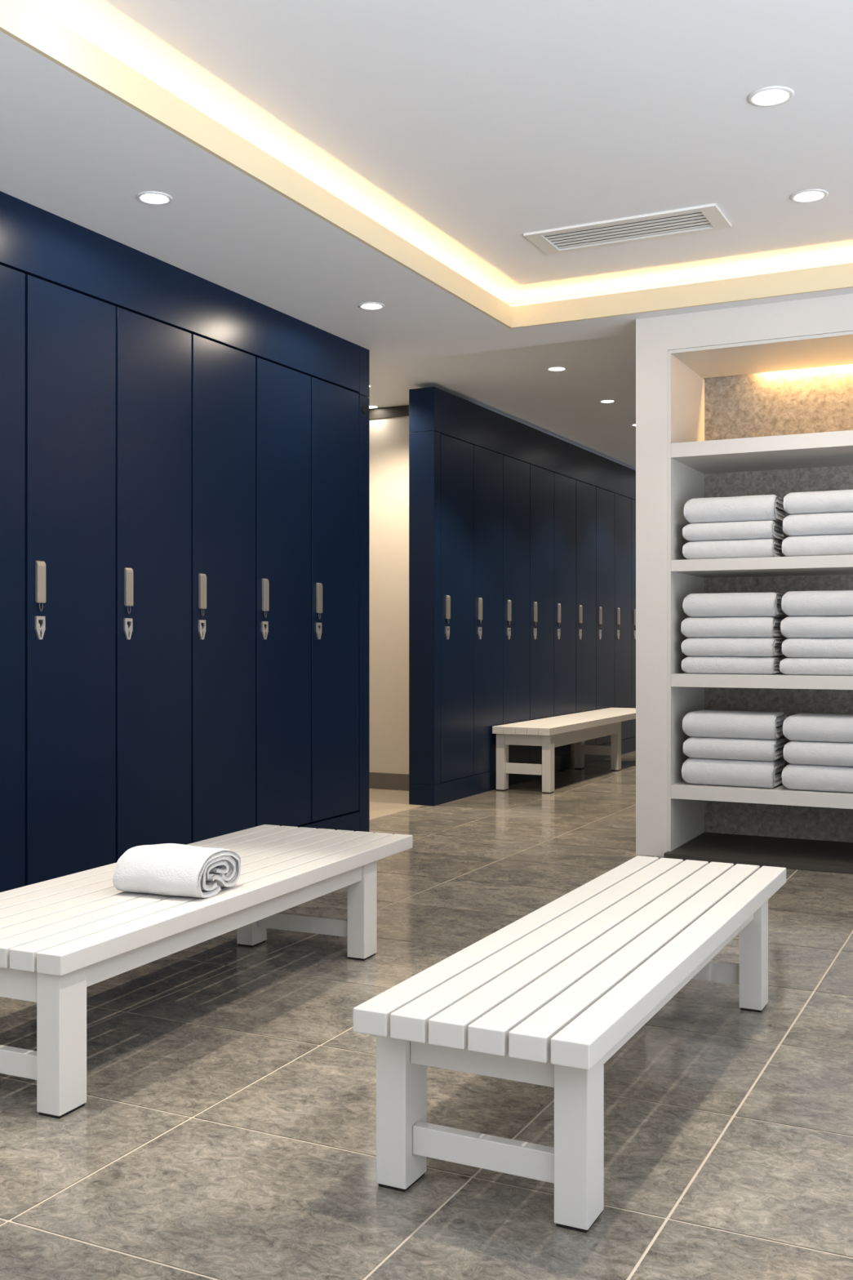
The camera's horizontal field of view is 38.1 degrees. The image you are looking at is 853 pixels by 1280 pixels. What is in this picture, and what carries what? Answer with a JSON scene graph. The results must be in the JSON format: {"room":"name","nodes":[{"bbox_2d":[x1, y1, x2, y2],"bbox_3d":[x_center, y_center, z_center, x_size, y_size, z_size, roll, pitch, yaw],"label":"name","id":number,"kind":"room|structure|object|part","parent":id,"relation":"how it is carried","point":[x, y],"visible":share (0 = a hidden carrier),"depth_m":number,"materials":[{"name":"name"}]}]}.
{"room":"locker room","nodes":[
{"label":"locker room","id":0,"kind":"room"},
{"bbox_2d":[369,415,408,773],"bbox_3d":[-0.935,-0.275,9.848,2.550,2.850,0.100,0,0,26],"label":"wall","id":1,"kind":"structure","parent":0,"point":[388,437],"depth_m":9.47,"materials":[{"name":"beige paint"}]},
{"bbox_2d":[369,772,408,791],"bbox_3d":[-0.961,1.087,9.797,2.550,0.125,0.015,0,0,26],"label":"baseboard","id":2,"kind":"structure","parent":1,"relation":"attached to","point":[378,780],"depth_m":9.45,"materials":[{"name":"grey"}]},
{"bbox_2d":[369,404,408,419],"bbox_3d":[-0.937,-1.740,9.844,2.550,0.080,0.110,0,0,26],"label":"trim","id":3,"kind":"structure","parent":1,"relation":"attached to","point":[399,411],"depth_m":9.46,"materials":[{"name":"brown metal"}]},
{"bbox_2d":[0,751,852,1279],"bbox_3d":[0.972,1.200,6.330,9.100,0.102,15.800,0,0,26],"label":"floor","id":4,"kind":"structure","parent":0,"point":[225,1129],"depth_m":3.01,"materials":[{"name":"grey tile"}]},
{"bbox_2d":[0,264,24,892],"bbox_3d":[-1.893,-0.218,4.707,0.496,2.438,0.526,0,0,26],"label":"locker","id":5,"kind":"object","parent":4,"relation":"on","point":[11,281],"visible":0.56,"depth_m":4.76,"materials":[{"name":"blue laminate"}]},
{"bbox_2d":[24,274,115,885],"bbox_3d":[-1.657,-0.218,5.180,0.496,2.438,0.526,0,0,26],"label":"locker","id":6,"kind":"object","parent":4,"relation":"on","point":[69,335],"visible":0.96,"depth_m":5.06,"materials":[{"name":"blue"}]},
{"bbox_3d":[-1.533,-0.046,4.900,0.008,0.092,0.049,0,0,26],"label":"lock plate","id":7,"kind":"part","parent":6,"relation":"part of","materials":[{"name":"silver metal"}]},
{"bbox_3d":[-1.530,-0.228,4.898,0.016,0.167,0.046,0,0,26],"label":"handle","id":8,"kind":"part","parent":6,"relation":"part of","materials":[{"name":"silver metal"}]},
{"bbox_2d":[115,306,191,862],"bbox_3d":[-1.422,-0.218,5.653,0.496,2.438,0.526,0,0,26],"label":"locker","id":9,"kind":"object","parent":4,"relation":"on","point":[153,357],"visible":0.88,"depth_m":5.52,"materials":[{"name":"blue laminate"}]},
{"bbox_3d":[-1.297,-0.046,5.372,0.008,0.092,0.049,0,0,26],"label":"lock plate","id":10,"kind":"part","parent":9,"relation":"part of","materials":[{"name":"silver metal"}]},
{"bbox_3d":[-1.295,-0.228,5.371,0.016,0.167,0.046,0,0,26],"label":"handle","id":11,"kind":"part","parent":9,"relation":"part of","materials":[{"name":"silver metal"}]},
{"bbox_2d":[0,824,413,1118],"bbox_3d":[-0.763,0.950,3.973,0.665,0.400,1.985,0,0,24],"label":"bench","id":12,"kind":"object","parent":4,"relation":"on","point":[60,937],"visible":0.94,"depth_m":3.47,"materials":[{"name":"white paint"}]},
{"bbox_3d":[-1.122,0.843,3.107,0.421,0.085,0.030,0,0,24],"label":"rail","id":13,"kind":"part","parent":12,"relation":"part of","materials":[{"name":"white paint"}]},
{"bbox_3d":[-0.891,0.972,3.019,0.070,0.342,0.100,0,0,24],"label":"leg","id":14,"kind":"part","parent":12,"relation":"part of","materials":[{"name":"white paint"}]},
{"bbox_2d":[112,843,240,897],"bbox_3d":[-0.742,0.683,3.697,0.294,0.132,0.275,0,0,20],"label":"rolled towel","id":15,"kind":"object","parent":12,"relation":"on","point":[175,869],"visible":1,"depth_m":3.60,"materials":[{"name":"white fabric"}]},
{"bbox_3d":[-0.551,0.832,3.743,0.025,0.062,1.499,0,0,24],"label":"rail","id":16,"kind":"part","parent":12,"relation":"part of","materials":[{"name":"white paint"}]},
{"bbox_3d":[-0.660,0.972,4.670,0.070,0.342,0.100,0,0,24],"label":"leg","id":17,"kind":"part","parent":12,"relation":"part of","materials":[{"name":"white paint"}]},
{"bbox_3d":[-0.233,0.972,4.478,0.070,0.342,0.100,0,0,24],"label":"leg","id":18,"kind":"part","parent":12,"relation":"part of","materials":[{"name":"white paint"}]},
{"bbox_2d":[191,333,255,843],"bbox_3d":[-1.187,-0.218,6.126,0.496,2.438,0.526,0,0,26],"label":"locker","id":19,"kind":"object","parent":4,"relation":"on","point":[223,377],"visible":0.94,"depth_m":5.99,"materials":[{"name":"blue laminate"}]},
{"bbox_3d":[-1.062,-0.046,5.845,0.008,0.092,0.049,0,0,26],"label":"lock plate","id":20,"kind":"part","parent":19,"relation":"part of","materials":[{"name":"silver metal"}]},
{"bbox_3d":[-1.059,-0.228,5.843,0.016,0.167,0.046,0,0,26],"label":"handle","id":21,"kind":"part","parent":19,"relation":"part of","materials":[{"name":"silver metal"}]},
{"bbox_2d":[255,357,311,826],"bbox_3d":[-0.951,-0.218,6.599,0.496,2.438,0.526,0,0,26],"label":"locker","id":22,"kind":"object","parent":4,"relation":"on","point":[282,394],"visible":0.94,"depth_m":6.47,"materials":[{"name":"blue"}]},
{"bbox_3d":[-0.827,-0.046,6.318,0.008,0.092,0.049,0,0,26],"label":"lock plate","id":23,"kind":"part","parent":22,"relation":"part of","materials":[{"name":"silver metal"}]},
{"bbox_3d":[-0.824,-0.228,6.316,0.016,0.167,0.046,0,0,26],"label":"handle","id":24,"kind":"part","parent":22,"relation":"part of","materials":[{"name":"silver metal"}]},
{"bbox_2d":[293,811,359,831],"bbox_3d":[-1.556,1.077,5.425,0.500,0.145,4.226,0,0,26],"label":"plinth","id":25,"kind":"object","parent":4,"relation":"on","point":[348,821],"visible":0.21,"depth_m":7.00,"materials":[{"name":"blue laminate"}]},
{"bbox_2d":[311,377,359,822],"bbox_3d":[-0.716,-0.218,7.072,0.496,2.438,0.526,0,0,26],"label":"locker","id":26,"kind":"object","parent":4,"relation":"on","point":[335,410],"visible":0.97,"depth_m":6.94,"materials":[{"name":"blue"}]},
{"bbox_3d":[-0.591,-0.046,6.791,0.008,0.092,0.049,0,0,26],"label":"lock plate","id":27,"kind":"part","parent":26,"relation":"part of","materials":[{"name":"silver metal"}]},
{"bbox_3d":[-0.589,-0.228,6.789,0.016,0.167,0.046,0,0,26],"label":"handle","id":28,"kind":"part","parent":26,"relation":"part of","materials":[{"name":"silver metal"}]},
{"bbox_2d":[355,346,369,831],"bbox_3d":[-0.584,-0.281,7.369,0.508,2.862,0.117,0,0,26],"label":"end panel","id":29,"kind":"object","parent":4,"relation":"on","point":[364,353],"visible":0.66,"depth_m":7.26,"materials":[{"name":"blue laminate"}]},
{"bbox_3d":[-0.588,-1.572,7.370,0.500,0.280,0.117,0,0,26],"label":"panel","id":30,"kind":"part","parent":29,"relation":"part of","materials":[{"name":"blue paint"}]},
{"bbox_2d":[408,431,440,784],"bbox_3d":[-0.012,-0.218,8.612,0.196,2.443,0.099,0,0,26],"label":"end panel","id":31,"kind":"object","parent":4,"relation":"on","point":[424,447],"visible":1,"depth_m":8.57,"materials":[{"name":"blue laminate"}]},
{"bbox_2d":[440,433,473,782],"bbox_3d":[0.164,-0.218,8.895,0.166,2.438,0.558,0,0,26],"label":"locker","id":32,"kind":"object","parent":4,"relation":"on","point":[456,455],"visible":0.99,"depth_m":8.84,"materials":[{"name":"blue laminate"}]},
{"bbox_3d":[0.150,-0.046,8.707,0.008,0.092,0.049,0,0,26],"label":"lock plate","id":33,"kind":"part","parent":32,"relation":"part of","materials":[{"name":"silver metal"}]},
{"bbox_3d":[0.153,-0.228,8.705,0.016,0.167,0.046,0,0,26],"label":"handle","id":34,"kind":"part","parent":32,"relation":"part of","materials":[{"name":"silver metal"}]},
{"bbox_2d":[473,444,502,774],"bbox_3d":[0.413,-0.218,9.397,0.166,2.438,0.558,0,0,26],"label":"locker","id":35,"kind":"object","parent":4,"relation":"on","point":[487,464],"visible":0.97,"depth_m":9.33,"materials":[{"name":"blue laminate"}]},
{"bbox_3d":[0.400,-0.046,9.209,0.008,0.092,0.049,0,0,26],"label":"lock plate","id":36,"kind":"part","parent":35,"relation":"part of","materials":[{"name":"silver metal"}]},
{"bbox_3d":[0.402,-0.228,9.207,0.016,0.167,0.046,0,0,26],"label":"handle","id":37,"kind":"part","parent":35,"relation":"part of","materials":[{"name":"silver metal"}]},
{"bbox_2d":[502,454,529,763],"bbox_3d":[0.663,-0.218,9.899,0.166,2.438,0.558,0,0,26],"label":"locker","id":38,"kind":"object","parent":4,"relation":"on","point":[516,473],"visible":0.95,"depth_m":9.86,"materials":[{"name":"blue"}]},
{"bbox_3d":[0.649,-0.046,9.710,0.008,0.092,0.049,0,0,26],"label":"lock plate","id":39,"kind":"part","parent":38,"relation":"part of","materials":[{"name":"silver metal"}]},
{"bbox_3d":[0.652,-0.228,9.708,0.016,0.167,0.046,0,0,26],"label":"handle","id":40,"kind":"part","parent":38,"relation":"part of","materials":[{"name":"silver metal"}]},
{"bbox_2d":[408,736,635,805],"bbox_3d":[1.237,1.077,11.122,0.196,0.145,5.706,0,0,26],"label":"plinth","id":41,"kind":"object","parent":4,"relation":"on","point":[442,793],"visible":0.5,"depth_m":9.16,"materials":[{"name":"blue wood"}]},
{"bbox_2d":[529,464,554,761],"bbox_3d":[0.913,-0.218,10.400,0.166,2.438,0.558,0,0,26],"label":"locker","id":42,"kind":"object","parent":4,"relation":"on","point":[541,480],"visible":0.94,"depth_m":10.35,"materials":[{"name":"blue"}]},
{"bbox_3d":[0.899,-0.046,10.212,0.008,0.092,0.049,0,0,26],"label":"lock plate","id":43,"kind":"part","parent":42,"relation":"part of","materials":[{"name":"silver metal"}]},
{"bbox_3d":[0.902,-0.228,10.210,0.016,0.167,0.046,0,0,26],"label":"handle","id":44,"kind":"part","parent":42,"relation":"part of","materials":[{"name":"silver metal"}]},
{"bbox_2d":[492,707,635,793],"bbox_3d":[1.353,0.905,10.575,0.465,0.490,2.900,0,0,26],"label":"bench","id":45,"kind":"object","parent":4,"relation":"on","point":[549,733],"visible":0.9,"depth_m":9.59,"materials":[{"name":"white paint"}]},
{"bbox_3d":[0.580,0.929,9.440,0.068,0.428,0.090,0,0,26],"label":"leg","id":46,"kind":"part","parent":45,"relation":"part of","materials":[{"name":"white paint"}]},
{"bbox_3d":[0.743,0.758,9.348,0.303,0.085,0.030,0,0,26],"label":"rail","id":47,"kind":"part","parent":45,"relation":"part of","materials":[{"name":"white paint"}]},
{"bbox_3d":[0.914,0.929,9.274,0.068,0.428,0.090,0,0,26],"label":"leg","id":48,"kind":"part","parent":45,"relation":"part of","materials":[{"name":"white paint"}]},
{"bbox_3d":[1.362,0.929,11.012,0.068,0.428,0.090,0,0,26],"label":"leg","id":49,"kind":"part","parent":45,"relation":"part of","materials":[{"name":"white paint"}]},
{"bbox_3d":[1.315,0.765,10.055,0.025,0.100,1.664,0,0,26],"label":"rail","id":50,"kind":"part","parent":45,"relation":"part of","materials":[{"name":"white paint"}]},
{"bbox_3d":[1.667,0.929,10.860,0.068,0.428,0.090,0,0,26],"label":"leg","id":51,"kind":"part","parent":45,"relation":"part of","materials":[{"name":"white paint"}]},
{"bbox_2d":[554,472,576,755],"bbox_3d":[1.163,-0.218,10.902,0.166,2.438,0.558,0,0,26],"label":"locker","id":52,"kind":"object","parent":4,"relation":"on","point":[565,487],"visible":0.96,"depth_m":10.85,"materials":[{"name":"blue"}]},
{"bbox_2d":[408,386,635,500],"bbox_3d":[1.237,-1.593,11.122,0.196,0.302,5.706,0,0,26],"label":"header panel","id":53,"kind":"object","parent":52,"relation":"on","point":[430,408],"visible":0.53,"depth_m":9.75,"materials":[{"name":"blue laminate"}]},
{"bbox_3d":[1.149,-0.046,10.714,0.008,0.092,0.049,0,0,26],"label":"lock plate","id":54,"kind":"part","parent":52,"relation":"part of","materials":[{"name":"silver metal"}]},
{"bbox_3d":[1.152,-0.228,10.712,0.016,0.167,0.046,0,0,26],"label":"handle","id":55,"kind":"part","parent":52,"relation":"part of","materials":[{"name":"silver metal"}]},
{"bbox_2d":[353,855,786,1232],"bbox_3d":[0.517,0.950,3.289,0.506,0.400,1.980,0,0,26],"label":"bench","id":56,"kind":"object","parent":4,"relation":"on","point":[548,997],"visible":1,"depth_m":2.59,"materials":[{"name":"white paint"}]},
{"bbox_3d":[-0.053,0.972,2.626,0.070,0.342,0.100,0,0,26],"label":"leg","id":57,"kind":"part","parent":56,"relation":"part of","materials":[{"name":"white paint"}]},
{"bbox_3d":[0.118,0.843,2.524,0.325,0.085,0.030,0,0,26],"label":"rail","id":58,"kind":"part","parent":56,"relation":"part of","materials":[{"name":"white paint"}]},
{"bbox_3d":[0.303,0.972,2.449,0.070,0.342,0.100,0,0,26],"label":"leg","id":59,"kind":"part","parent":56,"relation":"part of","materials":[{"name":"white paint"}]},
{"bbox_3d":[0.668,0.832,3.154,0.025,0.062,1.487,0,0,26],"label":"rail","id":60,"kind":"part","parent":56,"relation":"part of","materials":[{"name":"white paint"}]},
{"bbox_3d":[1.024,0.972,3.864,0.070,0.342,0.100,0,0,26],"label":"leg","id":61,"kind":"part","parent":56,"relation":"part of","materials":[{"name":"white paint"}]},
{"bbox_2d":[576,480,595,745],"bbox_3d":[1.412,-0.218,11.404,0.166,2.438,0.558,0,0,26],"label":"locker","id":62,"kind":"object","parent":4,"relation":"on","point":[585,493],"visible":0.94,"depth_m":11.38,"materials":[{"name":"blue"}]},
{"bbox_3d":[1.399,-0.046,11.216,0.008,0.092,0.049,0,0,26],"label":"lock plate","id":63,"kind":"part","parent":62,"relation":"part of","materials":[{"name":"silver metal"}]},
{"bbox_3d":[1.401,-0.228,11.214,0.016,0.167,0.046,0,0,26],"label":"handle","id":64,"kind":"part","parent":62,"relation":"part of","materials":[{"name":"silver metal"}]},
{"bbox_2d":[595,486,614,745],"bbox_3d":[1.662,-0.218,11.906,0.166,2.438,0.558,0,0,26],"label":"locker","id":65,"kind":"object","parent":4,"relation":"on","point":[605,500],"visible":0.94,"depth_m":11.85,"materials":[{"name":"blue"}]},
{"bbox_3d":[1.648,-0.046,11.717,0.008,0.092,0.049,0,0,26],"label":"lock plate","id":66,"kind":"part","parent":65,"relation":"part of","materials":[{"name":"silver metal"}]},
{"bbox_3d":[1.651,-0.228,11.716,0.016,0.167,0.046,0,0,26],"label":"handle","id":67,"kind":"part","parent":65,"relation":"part of","materials":[{"name":"silver metal"}]},
{"bbox_2d":[614,493,631,739],"bbox_3d":[1.912,-0.218,12.408,0.166,2.438,0.558,0,0,26],"label":"locker","id":68,"kind":"object","parent":4,"relation":"on","point":[623,504],"visible":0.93,"depth_m":12.37,"materials":[{"name":"blue"}]},
{"bbox_3d":[1.898,-0.046,12.219,0.008,0.092,0.049,0,0,26],"label":"lock plate","id":69,"kind":"part","parent":68,"relation":"part of","materials":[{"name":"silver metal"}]},
{"bbox_3d":[1.901,-0.228,12.217,0.016,0.167,0.046,0,0,26],"label":"handle","id":70,"kind":"part","parent":68,"relation":"part of","materials":[{"name":"silver metal"}]},
{"bbox_2d":[631,498,635,737],"bbox_3d":[2.162,-0.218,12.909,0.166,2.438,0.558,0,0,26],"label":"locker","id":71,"kind":"object","parent":4,"relation":"on","point":[633,501],"visible":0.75,"depth_m":12.70,"materials":[{"name":"blue"}]},
{"bbox_3d":[2.151,-0.228,12.719,0.016,0.167,0.046,0,0,26],"label":"handle","id":72,"kind":"part","parent":71,"relation":"part of","materials":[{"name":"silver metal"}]},
{"bbox_2d":[664,330,852,873],"bbox_3d":[2.378,-0.231,6.373,2.120,2.761,0.830,0,0,26],"label":"shelving unit","id":73,"kind":"object","parent":4,"relation":"on","point":[775,416],"visible":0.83,"depth_m":6.82,"materials":[{"name":"wood"}]},
{"bbox_3d":[1.446,-0.196,6.859,0.018,2.631,0.730,0,0,26],"label":"panel","id":74,"kind":"part","parent":73,"relation":"part of","materials":[{"name":"white wood"}]},
{"bbox_2d":[681,756,784,788],"bbox_3d":[1.634,0.699,6.572,0.478,0.141,0.332,0,0,26],"label":"folded towel","id":75,"kind":"object","parent":73,"relation":"on","point":[708,771],"visible":0.93,"depth_m":6.43,"materials":[{"name":"white fabric"}]},
{"bbox_2d":[683,736,786,760],"bbox_3d":[1.641,0.573,6.567,0.480,0.109,0.332,0,0,26],"label":"folded towel","id":76,"kind":"object","parent":75,"relation":"on","point":[753,749],"visible":0.94,"depth_m":6.43,"materials":[{"name":"white fabric"}]},
{"bbox_2d":[682,709,786,739],"bbox_3d":[1.640,0.452,6.566,0.485,0.131,0.332,0,0,26],"label":"folded towel","id":77,"kind":"object","parent":76,"relation":"on","point":[735,724],"visible":1,"depth_m":6.44,"materials":[{"name":"white fabric"}]},
{"bbox_2d":[682,538,784,559],"bbox_3d":[1.636,-0.470,6.567,0.473,0.099,0.336,0,0,26],"label":"folded towel","id":78,"kind":"object","parent":73,"relation":"on","point":[755,548],"visible":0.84,"depth_m":6.43,"materials":[{"name":"white fabric"}]},
{"bbox_2d":[682,520,785,542],"bbox_3d":[1.635,-0.567,6.565,0.472,0.092,0.334,0,0,26],"label":"folded towel","id":79,"kind":"object","parent":78,"relation":"on","point":[752,530],"visible":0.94,"depth_m":6.43,"materials":[{"name":"white fabric"}]},
{"bbox_2d":[684,494,786,524],"bbox_3d":[1.643,-0.681,6.565,0.476,0.135,0.330,0,0,26],"label":"folded towel","id":80,"kind":"object","parent":79,"relation":"on","point":[762,507],"visible":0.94,"depth_m":6.43,"materials":[{"name":"white fabric"}]},
{"bbox_2d":[681,656,785,674],"bbox_3d":[1.635,0.136,6.571,0.483,0.091,0.334,0,0,26],"label":"folded towel","id":81,"kind":"object","parent":73,"relation":"on","point":[690,664],"visible":1,"depth_m":6.43,"materials":[{"name":"white fabric"}]},
{"bbox_2d":[680,637,784,657],"bbox_3d":[1.634,0.041,6.569,0.482,0.098,0.333,0,0,26],"label":"folded towel","id":82,"kind":"object","parent":81,"relation":"on","point":[692,646],"visible":0.99,"depth_m":6.43,"materials":[{"name":"white fabric"}]},
{"bbox_2d":[680,617,784,637],"bbox_3d":[1.633,-0.063,6.571,0.483,0.107,0.332,0,0,26],"label":"folded towel","id":83,"kind":"object","parent":82,"relation":"on","point":[691,627],"visible":0.98,"depth_m":6.43,"materials":[{"name":"white fabric"}]},
{"bbox_2d":[682,591,786,617],"bbox_3d":[1.642,-0.181,6.567,0.484,0.127,0.331,0,0,26],"label":"folded towel","id":84,"kind":"object","parent":83,"relation":"on","point":[719,604],"visible":0.94,"depth_m":6.43,"materials":[{"name":"white fabric"}]},
{"bbox_3d":[2.379,-1.520,6.375,2.120,0.018,0.695,0,0,26],"label":"panel","id":85,"kind":"part","parent":73,"relation":"part of","materials":[{"name":"white wood"}]},
{"bbox_3d":[2.388,0.805,6.391,2.084,0.071,0.728,0,0,26],"label":"shelf","id":86,"kind":"part","parent":73,"relation":"part of","materials":[{"name":"white wood"}]},
{"bbox_3d":[2.388,0.216,6.391,2.084,0.068,0.728,0,0,26],"label":"shelf","id":87,"kind":"part","parent":73,"relation":"part of","materials":[{"name":"white wood"}]},
{"bbox_3d":[2.388,-0.390,6.391,2.084,0.061,0.728,0,0,26],"label":"shelf","id":88,"kind":"part","parent":73,"relation":"part of","materials":[{"name":"white wood"}]},
{"bbox_3d":[2.388,-0.999,6.391,2.084,0.076,0.728,0,0,26],"label":"shelf","id":89,"kind":"part","parent":73,"relation":"part of","materials":[{"name":"white wood"}]},
{"bbox_2d":[779,657,852,675],"bbox_3d":[2.099,0.138,6.331,0.509,0.087,0.335,0,0,26],"label":"folded towel","id":90,"kind":"object","parent":73,"relation":"on","point":[788,666],"visible":0.94,"depth_m":6.22,"materials":[{"name":"white fabric"}]},
{"bbox_2d":[782,638,852,657],"bbox_3d":[2.107,0.044,6.333,0.503,0.099,0.335,0,0,26],"label":"folded towel","id":91,"kind":"object","parent":90,"relation":"on","point":[791,647],"visible":0.99,"depth_m":6.22,"materials":[{"name":"white fabric"}]},
{"bbox_2d":[780,616,852,638],"bbox_3d":[2.106,-0.062,6.335,0.509,0.111,0.333,0,0,26],"label":"folded towel","id":92,"kind":"object","parent":91,"relation":"on","point":[791,627],"visible":1,"depth_m":6.23,"materials":[{"name":"white fabric"}]},
{"bbox_2d":[781,590,852,616],"bbox_3d":[2.107,-0.183,6.334,0.503,0.129,0.331,0,0,26],"label":"folded towel","id":93,"kind":"object","parent":92,"relation":"on","point":[824,602],"visible":0.94,"depth_m":6.23,"materials":[{"name":"white fabric"}]},
{"bbox_2d":[781,764,852,792],"bbox_3d":[2.111,0.704,6.331,0.509,0.131,0.330,0,0,26],"label":"folded towel","id":94,"kind":"object","parent":73,"relation":"on","point":[794,776],"visible":0.89,"depth_m":6.23,"materials":[{"name":"white fabric"}]},
{"bbox_2d":[782,740,852,766],"bbox_3d":[2.114,0.579,6.327,0.504,0.117,0.333,0,0,26],"label":"folded towel","id":95,"kind":"object","parent":94,"relation":"on","point":[803,753],"visible":0.9,"depth_m":6.22,"materials":[{"name":"white fabric"}]},
{"bbox_2d":[782,712,852,742],"bbox_3d":[2.116,0.455,6.335,0.508,0.129,0.332,0,0,26],"label":"folded towel","id":96,"kind":"object","parent":95,"relation":"on","point":[801,726],"visible":1,"depth_m":6.24,"materials":[{"name":"white fabric"}]},
{"bbox_2d":[782,533,852,556],"bbox_3d":[2.108,-0.474,6.331,0.503,0.107,0.333,0,0,26],"label":"folded towel","id":97,"kind":"object","parent":73,"relation":"on","point":[826,544],"visible":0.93,"depth_m":6.22,"materials":[{"name":"white fabric"}]},
{"bbox_2d":[782,511,852,536],"bbox_3d":[2.113,-0.584,6.334,0.503,0.111,0.334,0,0,26],"label":"folded towel","id":98,"kind":"object","parent":97,"relation":"on","point":[826,523],"visible":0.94,"depth_m":6.23,"materials":[{"name":"white fabric"}]},
{"bbox_2d":[783,489,852,514],"bbox_3d":[2.116,-0.696,6.331,0.504,0.111,0.332,0,0,26],"label":"folded towel","id":99,"kind":"object","parent":98,"relation":"on","point":[840,500],"visible":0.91,"depth_m":6.23,"materials":[{"name":"white fabric"}]},
{"bbox_3d":[-2.363,-0.218,3.762,0.496,2.438,0.526,0,0,26],"label":"locker","id":100,"kind":"object","parent":4,"relation":"on","visible":0},
{"bbox_2d":[0,191,359,392],"bbox_3d":[-1.556,-1.577,5.425,0.500,0.270,4.226,0,0,26],"label":"header panel","id":101,"kind":"object","parent":100,"relation":"on","point":[35,242],"visible":0.7,"depth_m":5.57,"materials":[{"name":"blue laminate"}]},
{"bbox_2d":[0,31,852,364],"bbox_3d":[0.339,-1.863,2.588,6.900,0.300,8.535,0,0,26],"label":"ceiling","id":102,"kind":"structure","parent":0,"point":[71,150],"depth_m":5.14,"materials":[{"name":"white paint"}]},
{"bbox_2d":[136,191,173,204],"bbox_3d":[-1.055,-1.710,4.792,0.140,0.006,0.140,0,0,26],"label":"recessed light","id":103,"kind":"object","parent":102,"relation":"in","point":[153,197],"visible":1,"depth_m":4.78,"materials":[{"name":"white plastic"}]},
{"bbox_2d":[358,302,385,310],"bbox_3d":[-0.282,-1.710,6.346,0.140,0.006,0.140,0,0,26],"label":"recessed light","id":104,"kind":"object","parent":102,"relation":"in","point":[367,305],"visible":1,"depth_m":6.34,"materials":[{"name":"white"}]},
{"bbox_2d":[0,0,852,328],"bbox_3d":[0.993,-1.771,2.023,5.225,0.116,8.108,0,0,26],"label":"light","id":105,"kind":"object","parent":102,"relation":"attached to","point":[20,20],"depth_m":5.11,"materials":[{"name":"beige paint"}]},
{"bbox_2d":[23,0,852,305],"bbox_3d":[0.946,-1.964,2.182,5.450,0.100,8.350,0,0,26],"label":"ceiling","id":106,"kind":"structure","parent":0,"point":[464,129],"depth_m":4.48,"materials":[{"name":"white paint"}]},
{"bbox_2d":[523,203,731,254],"bbox_3d":[0.933,-1.907,5.763,0.905,0.012,0.320,0,0,26],"label":"ceiling vent","id":107,"kind":"object","parent":106,"relation":"in","point":[708,217],"visible":1,"depth_m":5.75,"materials":[{"name":"white metal"}]},
{"bbox_2d":[747,85,794,106],"bbox_3d":[1.213,-1.910,4.351,0.160,0.006,0.160,0,0,26],"label":"recessed light","id":108,"kind":"object","parent":106,"relation":"in","point":[768,96],"visible":1,"depth_m":4.34,"materials":[{"name":"white plastic"}]},
{"bbox_2d":[790,188,828,202],"bbox_3d":[1.650,-1.910,5.326,0.160,0.006,0.160,0,0,26],"label":"recessed light","id":109,"kind":"object","parent":106,"relation":"in","point":[812,195],"visible":1,"depth_m":5.32,"materials":[{"name":"white plastic"}]},
{"bbox_2d":[368,334,635,470],"bbox_3d":[0.994,-1.830,11.086,4.900,0.100,7.265,0,0,26],"label":"ceiling","id":110,"kind":"structure","parent":0,"point":[515,384],"depth_m":8.70,"materials":[{"name":"white paint"}]},
{"bbox_2d":[369,404,379,408],"bbox_3d":[-0.422,-1.777,9.442,0.126,0.006,0.126,0,0,26],"label":"recessed light","id":111,"kind":"object","parent":110,"relation":"in","point":[371,406],"visible":0.59,"depth_m":9.43,"materials":[{"name":"white"}]},
{"bbox_2d":[546,366,567,371],"bbox_3d":[0.857,-1.777,8.118,0.140,0.006,0.140,0,0,26],"label":"recessed light","id":112,"kind":"object","parent":110,"relation":"in","point":[551,368],"visible":1,"depth_m":8.11,"materials":[{"name":"white"}]},
{"bbox_2d":[599,399,616,403],"bbox_3d":[1.352,-1.777,9.224,0.126,0.006,0.126,0,0,26],"label":"recessed light","id":113,"kind":"object","parent":110,"relation":"in","point":[606,401],"visible":1,"depth_m":9.21,"materials":[{"name":"white plastic"}]},
{"bbox_2d":[635,293,852,856],"bbox_3d":[3.351,-0.282,5.995,4.543,2.864,0.880,0,0,26],"label":"frame","id":114,"kind":"structure","parent":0,"point":[655,335],"depth_m":6.56,"materials":[{"name":"white paint"}]}
]}

